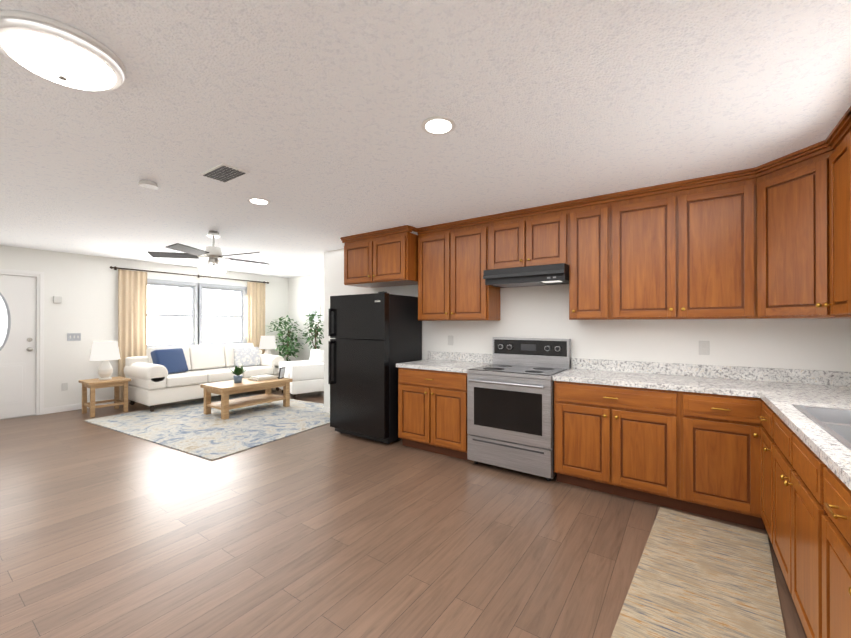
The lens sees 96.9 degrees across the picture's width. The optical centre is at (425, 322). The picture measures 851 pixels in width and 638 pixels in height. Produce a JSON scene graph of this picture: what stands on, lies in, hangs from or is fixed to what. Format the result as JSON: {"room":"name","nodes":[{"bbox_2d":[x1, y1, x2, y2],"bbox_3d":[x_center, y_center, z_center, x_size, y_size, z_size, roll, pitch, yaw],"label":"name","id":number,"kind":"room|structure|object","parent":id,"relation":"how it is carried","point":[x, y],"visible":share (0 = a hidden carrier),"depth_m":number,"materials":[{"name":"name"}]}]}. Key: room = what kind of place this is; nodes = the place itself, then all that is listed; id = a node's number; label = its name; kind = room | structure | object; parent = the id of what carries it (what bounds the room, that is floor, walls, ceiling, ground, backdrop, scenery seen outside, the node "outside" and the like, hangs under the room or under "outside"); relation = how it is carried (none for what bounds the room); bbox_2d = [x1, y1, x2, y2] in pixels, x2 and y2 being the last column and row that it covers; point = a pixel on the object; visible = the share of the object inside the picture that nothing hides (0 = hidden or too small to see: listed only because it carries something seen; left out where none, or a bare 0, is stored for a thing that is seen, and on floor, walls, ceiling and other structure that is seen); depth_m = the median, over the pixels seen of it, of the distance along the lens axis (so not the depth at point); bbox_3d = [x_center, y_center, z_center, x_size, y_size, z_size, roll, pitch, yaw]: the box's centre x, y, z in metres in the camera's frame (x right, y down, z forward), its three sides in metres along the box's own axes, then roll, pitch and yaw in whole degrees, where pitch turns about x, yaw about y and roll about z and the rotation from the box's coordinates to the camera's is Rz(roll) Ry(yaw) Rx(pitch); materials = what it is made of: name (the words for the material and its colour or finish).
{"room":"kitchen","nodes":[
{"label":"kitchen","id":0,"kind":"room"},
{"bbox_2d":[0,245,288,407],"bbox_3d":[-5.298,0.148,6.232,0.120,2.440,7.140,0,0,35],"label":"wall","id":1,"kind":"structure","parent":0,"point":[85,287],"depth_m":5.97,"materials":[{"name":"white paint"}]},
{"bbox_2d":[0,269,43,419],"bbox_3d":[-5.998,0.308,5.178,0.170,2.110,1.070,0,0,35],"label":"front door","id":2,"kind":"structure","parent":1,"relation":"in","point":[21,343],"depth_m":5.43,"materials":[{"name":"white"}]},
{"bbox_2d":[53,296,61,302],"bbox_3d":[-5.570,-0.344,5.711,0.029,0.100,0.090,0,0,35],"label":"door chime","id":3,"kind":"object","parent":1,"relation":"attached to","point":[57,299],"visible":1,"depth_m":5.70,"materials":[{"name":"white plastic"}]},
{"bbox_2d":[62,383,67,390],"bbox_3d":[-5.531,0.989,5.782,0.005,0.115,0.070,0,0,35],"label":"outlet","id":4,"kind":"object","parent":1,"relation":"attached to","point":[64,386],"visible":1,"depth_m":5.78,"materials":[{"name":"white plastic"}]},
{"bbox_2d":[67,333,80,340],"bbox_3d":[-5.469,0.229,5.870,0.010,0.115,0.160,0,0,35],"label":"light switch","id":5,"kind":"object","parent":1,"relation":"attached to","point":[73,336],"visible":1,"depth_m":5.87,"materials":[{"name":"grey plastic"}]},
{"bbox_2d":[44,401,129,413],"bbox_3d":[-4.466,1.327,7.303,0.015,0.090,4.185,0,0,35],"label":"baseboard","id":6,"kind":"structure","parent":1,"relation":"attached to","point":[77,407],"depth_m":5.79,"materials":[{"name":"white wood"}]},
{"bbox_2d":[147,278,197,348],"bbox_3d":[-4.735,-0.112,6.999,0.128,1.325,1.010,0,0,35],"label":"window","id":7,"kind":"structure","parent":1,"relation":"in","point":[172,314],"depth_m":7.04,"materials":[{"name":"grey glass"}]},
{"bbox_2d":[110,266,268,400],"bbox_3d":[-4.376,0.207,7.369,0.088,2.270,2.864,0,0,35],"label":"curtain","id":8,"kind":"object","parent":1,"relation":"attached to","point":[132,313],"visible":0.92,"depth_m":6.50,"materials":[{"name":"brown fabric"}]},
{"bbox_2d":[198,283,246,344],"bbox_3d":[-4.186,-0.108,7.787,0.128,1.325,1.050,0,0,35],"label":"window","id":9,"kind":"structure","parent":1,"relation":"in","point":[220,314],"depth_m":7.78,"materials":[{"name":"grey glass"}]},
{"bbox_2d":[289,274,323,360],"bbox_3d":[-1.884,0.155,8.132,3.550,2.440,0.120,0,0,35],"label":"wall","id":10,"kind":"structure","parent":0,"point":[303,290],"depth_m":8.71,"materials":[{"name":"white paint"}]},
{"bbox_2d":[308,300,320,322],"bbox_3d":[-2.506,-0.238,8.474,0.420,0.510,0.028,0,0,35],"label":"picture frame","id":11,"kind":"object","parent":10,"relation":"attached to","point":[313,305],"visible":0.77,"depth_m":8.43,"materials":[{"name":"white"}]},
{"bbox_2d":[0,388,806,637],"bbox_3d":[-1.613,1.387,3.661,9.460,0.060,7.500,0,0,35],"label":"floor","id":12,"kind":"structure","parent":0,"point":[326,531],"depth_m":2.32,"materials":[{"name":"brown wood"}]},
{"bbox_2d":[79,376,130,416],"bbox_3d":[-4.845,1.116,5.705,0.500,0.500,0.500,0,0,35],"label":"side table","id":13,"kind":"object","parent":12,"relation":"on","point":[114,382],"visible":1,"depth_m":5.63,"materials":[{"name":"brown wood"}]},
{"bbox_2d":[90,341,120,379],"bbox_3d":[-4.845,0.575,5.708,0.360,0.580,0.360,0,0,35],"label":"lamp","id":14,"kind":"object","parent":13,"relation":"on","point":[104,352],"visible":1,"depth_m":5.63,"materials":[{"name":"white fabric"}]},
{"bbox_2d":[84,392,329,460],"bbox_3d":[-2.796,1.359,5.510,3.025,0.010,2.440,0,0,30],"label":"area rug","id":15,"kind":"object","parent":12,"relation":"on","point":[192,428],"visible":0.86,"depth_m":4.99,"materials":[{"name":"fabric"}]},
{"bbox_2d":[124,343,284,411],"bbox_3d":[-3.846,0.885,6.808,0.980,0.945,2.340,0,0,35],"label":"sofa","id":16,"kind":"object","parent":15,"relation":"on","point":[162,375],"visible":0.92,"depth_m":6.28,"materials":[{"name":"white fabric"}]},
{"bbox_2d":[200,376,292,419],"bbox_3d":[-2.734,1.133,5.832,0.640,0.440,1.120,0,0,35],"label":"coffee table","id":17,"kind":"object","parent":15,"relation":"on","point":[225,390],"visible":0.96,"depth_m":5.58,"materials":[{"name":"brown wood"}]},
{"bbox_2d":[229,364,245,382],"bbox_3d":[-2.808,0.765,5.701,0.289,0.294,0.247,0,0,35],"label":"potted plant","id":18,"kind":"object","parent":17,"relation":"on","point":[237,372],"visible":1,"depth_m":5.65,"materials":[{"name":"blue"}]},
{"bbox_2d":[248,374,276,380],"bbox_3d":[-2.605,0.885,6.035,0.260,0.055,0.340,0,0,35],"label":"books","id":19,"kind":"object","parent":17,"relation":"on","point":[261,377],"visible":1,"depth_m":5.96,"materials":[{"name":"beige paper"}]},
{"bbox_2d":[277,367,284,378],"bbox_3d":[-2.348,0.824,6.143,0.120,0.180,0.144,0,0,35],"label":"framed picture","id":20,"kind":"object","parent":17,"relation":"on","point":[281,372],"visible":1,"depth_m":6.12,"materials":[{"name":"grey"}]},
{"bbox_2d":[268,315,304,360],"bbox_3d":[-3.117,0.603,8.375,0.757,1.547,0.796,0,0,35],"label":"potted plant","id":21,"kind":"object","parent":12,"relation":"on","point":[288,348],"visible":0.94,"depth_m":8.31,"materials":[{"name":"green plant"}]},
{"bbox_2d":[279,349,323,398],"bbox_3d":[-2.243,0.941,7.173,0.880,0.834,0.840,0,0,-37],"label":"armchair","id":22,"kind":"object","parent":12,"relation":"on","point":[306,376],"visible":0.65,"depth_m":6.80,"materials":[{"name":"white fabric"}]},
{"bbox_2d":[303,310,323,348],"bbox_3d":[-2.389,0.544,8.086,0.543,1.662,0.433,0,0,35],"label":"ficus plant","id":23,"kind":"object","parent":12,"relation":"on","point":[316,330],"visible":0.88,"depth_m":8.08,"materials":[{"name":"green plant"}]},
{"bbox_2d":[328,291,421,443],"bbox_3d":[-0.616,0.514,4.597,0.870,1.695,0.750,0,0,35],"label":"refrigerator","id":24,"kind":"object","parent":12,"relation":"on","point":[377,336],"visible":0.94,"depth_m":4.29,"materials":[{"name":"black metal"}]},
{"bbox_2d":[398,367,472,460],"bbox_3d":[0.226,0.925,4.107,0.869,0.869,0.630,0,0,35],"label":"base cabinet","id":25,"kind":"object","parent":12,"relation":"on","point":[432,405],"depth_m":3.84,"materials":[{"name":"brown wood"}]},
{"bbox_2d":[396,359,492,370],"bbox_3d":[0.220,0.469,4.114,0.885,0.040,0.632,0,0,35],"label":"countertop","id":26,"kind":"structure","parent":25,"relation":"on","point":[436,364],"depth_m":4.01,"materials":[{"name":"white stone"}]},
{"bbox_2d":[467,337,570,480],"bbox_3d":[0.887,0.759,3.596,0.790,1.197,0.716,0,0,35],"label":"range","id":27,"kind":"object","parent":12,"relation":"on","point":[510,407],"visible":0.92,"depth_m":3.39,"materials":[{"name":"silver metal"}]},
{"bbox_2d":[553,379,675,508],"bbox_3d":[1.602,0.921,3.149,0.875,0.869,0.630,0,0,35],"label":"base cabinet","id":28,"kind":"object","parent":12,"relation":"on","point":[619,439],"depth_m":2.87,"materials":[{"name":"brown wood"}]},
{"bbox_2d":[553,367,759,394],"bbox_3d":[1.775,0.465,3.031,1.305,0.040,0.632,0,0,35],"label":"countertop","id":29,"kind":"structure","parent":28,"relation":"on","point":[633,378],"depth_m":2.88,"materials":[{"name":"white stone"}]},
{"bbox_2d":[611,507,785,637],"bbox_3d":[1.062,1.343,1.482,0.580,0.009,2.780,0,0,39],"label":"runner rug","id":30,"kind":"object","parent":12,"relation":"on","point":[696,577],"visible":1,"depth_m":1.92,"materials":[{"name":"beige fabric"}]},
{"bbox_2d":[676,391,759,525],"bbox_3d":[2.132,0.919,2.749,0.451,0.869,0.680,0,0,35],"label":"base cabinet","id":31,"kind":"object","parent":12,"relation":"on","point":[712,426],"depth_m":2.55,"materials":[{"name":"brown wood"}]},
{"bbox_2d":[748,379,850,418],"bbox_3d":[2.446,0.462,2.299,0.634,0.040,1.068,0,0,35],"label":"countertop","id":32,"kind":"structure","parent":31,"relation":"on","point":[790,398],"depth_m":2.19,"materials":[{"name":"white stone"}]},
{"bbox_2d":[768,439,815,637],"bbox_3d":[1.900,0.999,1.514,0.632,0.700,0.919,0,0,35],"label":"base cabinet","id":33,"kind":"object","parent":12,"relation":"on","point":[791,509],"depth_m":1.64,"materials":[{"name":"brown wood"}]},
{"bbox_2d":[748,395,850,532],"bbox_3d":[2.262,0.917,2.078,0.682,0.869,0.420,0,0,35],"label":"base cabinet","id":34,"kind":"object","parent":12,"relation":"on","point":[760,448],"depth_m":2.22,"materials":[{"name":"brown wood"}]},
{"bbox_2d":[812,455,850,637],"bbox_3d":[1.506,0.912,0.949,0.632,0.869,0.460,0,0,35],"label":"base cabinet","id":35,"kind":"object","parent":12,"relation":"on","point":[831,496],"depth_m":1.22,"materials":[{"name":"brown wood"}]},
{"bbox_2d":[816,443,850,486],"bbox_3d":[0.991,0.454,0.210,0.634,0.040,2.345,0,0,35],"label":"countertop","id":36,"kind":"structure","parent":35,"relation":"on","point":[838,458],"depth_m":1.23,"materials":[{"name":"white stone"}]},
{"bbox_3d":[-3.417,1.126,8.245,0.440,0.500,0.440,0,0,35],"label":"side table","id":37,"kind":"object","parent":12,"relation":"on","visible":0},
{"bbox_2d":[259,336,276,354],"bbox_3d":[-3.445,0.585,8.242,0.360,0.580,0.360,0,0,35],"label":"lamp","id":38,"kind":"object","parent":37,"relation":"on","point":[267,343],"visible":0.65,"depth_m":8.12,"materials":[{"name":"white ceramic"}]},
{"bbox_2d":[0,0,850,277],"bbox_3d":[-1.613,-1.113,3.671,9.460,0.060,7.500,0,0,35],"label":"ceiling","id":39,"kind":"structure","parent":0,"point":[310,116],"depth_m":1.96,"materials":[{"name":"white paint"}]},
{"bbox_2d":[0,9,125,90],"bbox_3d":[-1.457,-1.039,1.515,0.400,0.123,0.400,0,0,35],"label":"flush ceiling light","id":40,"kind":"object","parent":39,"relation":"attached to","point":[55,51],"visible":1,"depth_m":1.43,"materials":[{"name":"white glass"}]},
{"bbox_2d":[138,180,158,189],"bbox_3d":[-2.147,-1.067,2.921,0.130,0.034,0.130,0,0,35],"label":"smoke detector","id":41,"kind":"object","parent":39,"relation":"attached to","point":[149,184],"visible":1,"depth_m":2.90,"materials":[{"name":"white plastic"}]},
{"bbox_2d":[147,231,269,276],"bbox_3d":[-2.492,-0.819,4.500,1.289,0.519,1.268,0,0,35],"label":"ceiling fan","id":42,"kind":"object","parent":39,"relation":"hanging from","point":[213,255],"visible":1,"depth_m":4.41,"materials":[{"name":"silver metal"}]},
{"bbox_2d":[199,163,249,182],"bbox_3d":[-1.460,-1.078,2.736,0.340,0.015,0.190,0,0,35],"label":"ceiling vent","id":43,"kind":"object","parent":39,"relation":"in","point":[224,172],"visible":0.98,"depth_m":2.71,"materials":[{"name":"white metal"}]},
{"bbox_2d":[247,197,269,204],"bbox_3d":[-1.486,-1.078,3.363,0.190,0.010,0.190,0,0,35],"label":"recessed light","id":44,"kind":"object","parent":39,"relation":"in","point":[258,201],"visible":0.96,"depth_m":3.35,"materials":[{"name":"white plastic"}]},
{"bbox_2d":[421,116,455,134],"bbox_3d":[0.072,-1.083,2.083,0.190,0.010,0.190,0,0,35],"label":"recessed light","id":45,"kind":"object","parent":39,"relation":"in","point":[437,125],"visible":1,"depth_m":2.07,"materials":[{"name":"white"}]},
{"bbox_2d":[324,248,850,406],"bbox_3d":[0.820,0.139,4.159,5.670,2.440,0.120,0,0,35],"label":"wall","id":46,"kind":"structure","parent":0,"point":[543,312],"depth_m":3.38,"materials":[{"name":"white paint"}]},
{"bbox_2d":[323,406,329,412],"bbox_3d":[-1.165,1.320,5.459,0.880,0.090,0.015,0,0,35],"label":"baseboard","id":47,"kind":"structure","parent":46,"relation":"attached to","point":[325,409],"depth_m":5.67,"materials":[{"name":"white wood"}]},
{"bbox_2d":[340,234,387,287],"bbox_3d":[-0.671,-0.756,4.821,0.569,0.565,0.498,0,0,35],"label":"upper cabinet","id":48,"kind":"object","parent":46,"relation":"attached to","point":[359,253],"depth_m":4.62,"materials":[{"name":"brown wood"}]},
{"bbox_2d":[376,226,415,285],"bbox_3d":[-0.309,-0.757,4.569,0.569,0.565,0.498,0,0,35],"label":"upper cabinet","id":49,"kind":"object","parent":46,"relation":"attached to","point":[395,249],"depth_m":4.32,"materials":[{"name":"brown wood"}]},
{"bbox_2d":[416,222,455,320],"bbox_3d":[0.200,-0.530,4.321,0.509,1.020,0.322,0,0,35],"label":"upper cabinet","id":50,"kind":"object","parent":46,"relation":"attached to","point":[435,246],"depth_m":4.18,"materials":[{"name":"brown wood"}]},
{"bbox_2d":[448,335,452,344],"bbox_3d":[0.294,0.213,4.445,0.072,0.115,0.009,0,0,35],"label":"electrical outlet","id":51,"kind":"object","parent":46,"relation":"attached to","point":[450,340],"visible":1,"depth_m":4.44,"materials":[{"name":"white plastic"}]},
{"bbox_2d":[456,218,499,320],"bbox_3d":[0.512,-0.531,4.104,0.509,1.020,0.322,0,0,35],"label":"upper cabinet","id":52,"kind":"object","parent":46,"relation":"attached to","point":[475,300],"depth_m":3.93,"materials":[{"name":"brown wood"}]},
{"bbox_2d":[488,210,531,269],"bbox_3d":[0.909,-0.780,3.828,0.459,0.525,0.322,0,0,35],"label":"upper cabinet","id":53,"kind":"object","parent":46,"relation":"attached to","point":[509,235],"depth_m":3.69,"materials":[{"name":"brown wood"}]},
{"bbox_2d":[483,263,568,287],"bbox_3d":[1.012,-0.442,3.684,0.780,0.147,0.437,0,0,35],"label":"range hood","id":54,"kind":"object","parent":46,"relation":"attached to","point":[544,275],"visible":0.96,"depth_m":3.52,"materials":[{"name":"black metal"}]},
{"bbox_2d":[532,202,567,265],"bbox_3d":[1.181,-0.781,3.639,0.459,0.525,0.322,0,0,35],"label":"upper cabinet","id":55,"kind":"object","parent":46,"relation":"attached to","point":[550,224],"depth_m":3.47,"materials":[{"name":"brown wood"}]},
{"bbox_2d":[568,194,619,319],"bbox_3d":[1.539,-0.534,3.389,0.413,1.020,0.322,0,0,35],"label":"upper cabinet","id":56,"kind":"object","parent":46,"relation":"attached to","point":[594,224],"depth_m":3.25,"materials":[{"name":"brown wood"}]},
{"bbox_2d":[428,351,850,386],"bbox_3d":[1.510,0.397,3.589,3.603,0.100,0.020,0,0,35],"label":"backsplash","id":57,"kind":"structure","parent":46,"relation":"attached to","point":[774,375],"depth_m":3.06,"materials":[{"name":"white stone"}]},
{"bbox_2d":[620,186,663,319],"bbox_3d":[1.838,-0.535,3.181,0.607,1.020,0.322,0,0,35],"label":"upper cabinet","id":58,"kind":"object","parent":46,"relation":"attached to","point":[641,211],"depth_m":3.05,"materials":[{"name":"brown wood"}]},
{"bbox_2d":[664,170,743,318],"bbox_3d":[2.206,-0.536,2.896,0.579,1.020,0.367,0,0,35],"label":"upper cabinet","id":59,"kind":"object","parent":46,"relation":"attached to","point":[704,217],"depth_m":2.82,"materials":[{"name":"brown wood"}]},
{"bbox_2d":[699,341,709,354],"bbox_3d":[2.268,0.208,3.071,0.072,0.115,0.009,0,0,35],"label":"electrical outlet","id":60,"kind":"object","parent":46,"relation":"attached to","point":[704,347],"visible":1,"depth_m":3.06,"materials":[{"name":"white plastic"}]},
{"bbox_2d":[744,144,838,318],"bbox_3d":[2.537,-0.538,2.475,0.681,1.020,0.680,0,0,35],"label":"upper cabinet","id":61,"kind":"object","parent":46,"relation":"attached to","point":[770,240],"depth_m":2.49,"materials":[{"name":"brown wood"}]},
{"bbox_2d":[816,114,850,317],"bbox_3d":[2.412,-0.540,2.022,0.368,1.020,0.444,0,0,35],"label":"upper cabinet","id":62,"kind":"object","parent":46,"relation":"attached to","point":[833,154],"depth_m":2.15,"materials":[{"name":"brown wood"}]}
]}

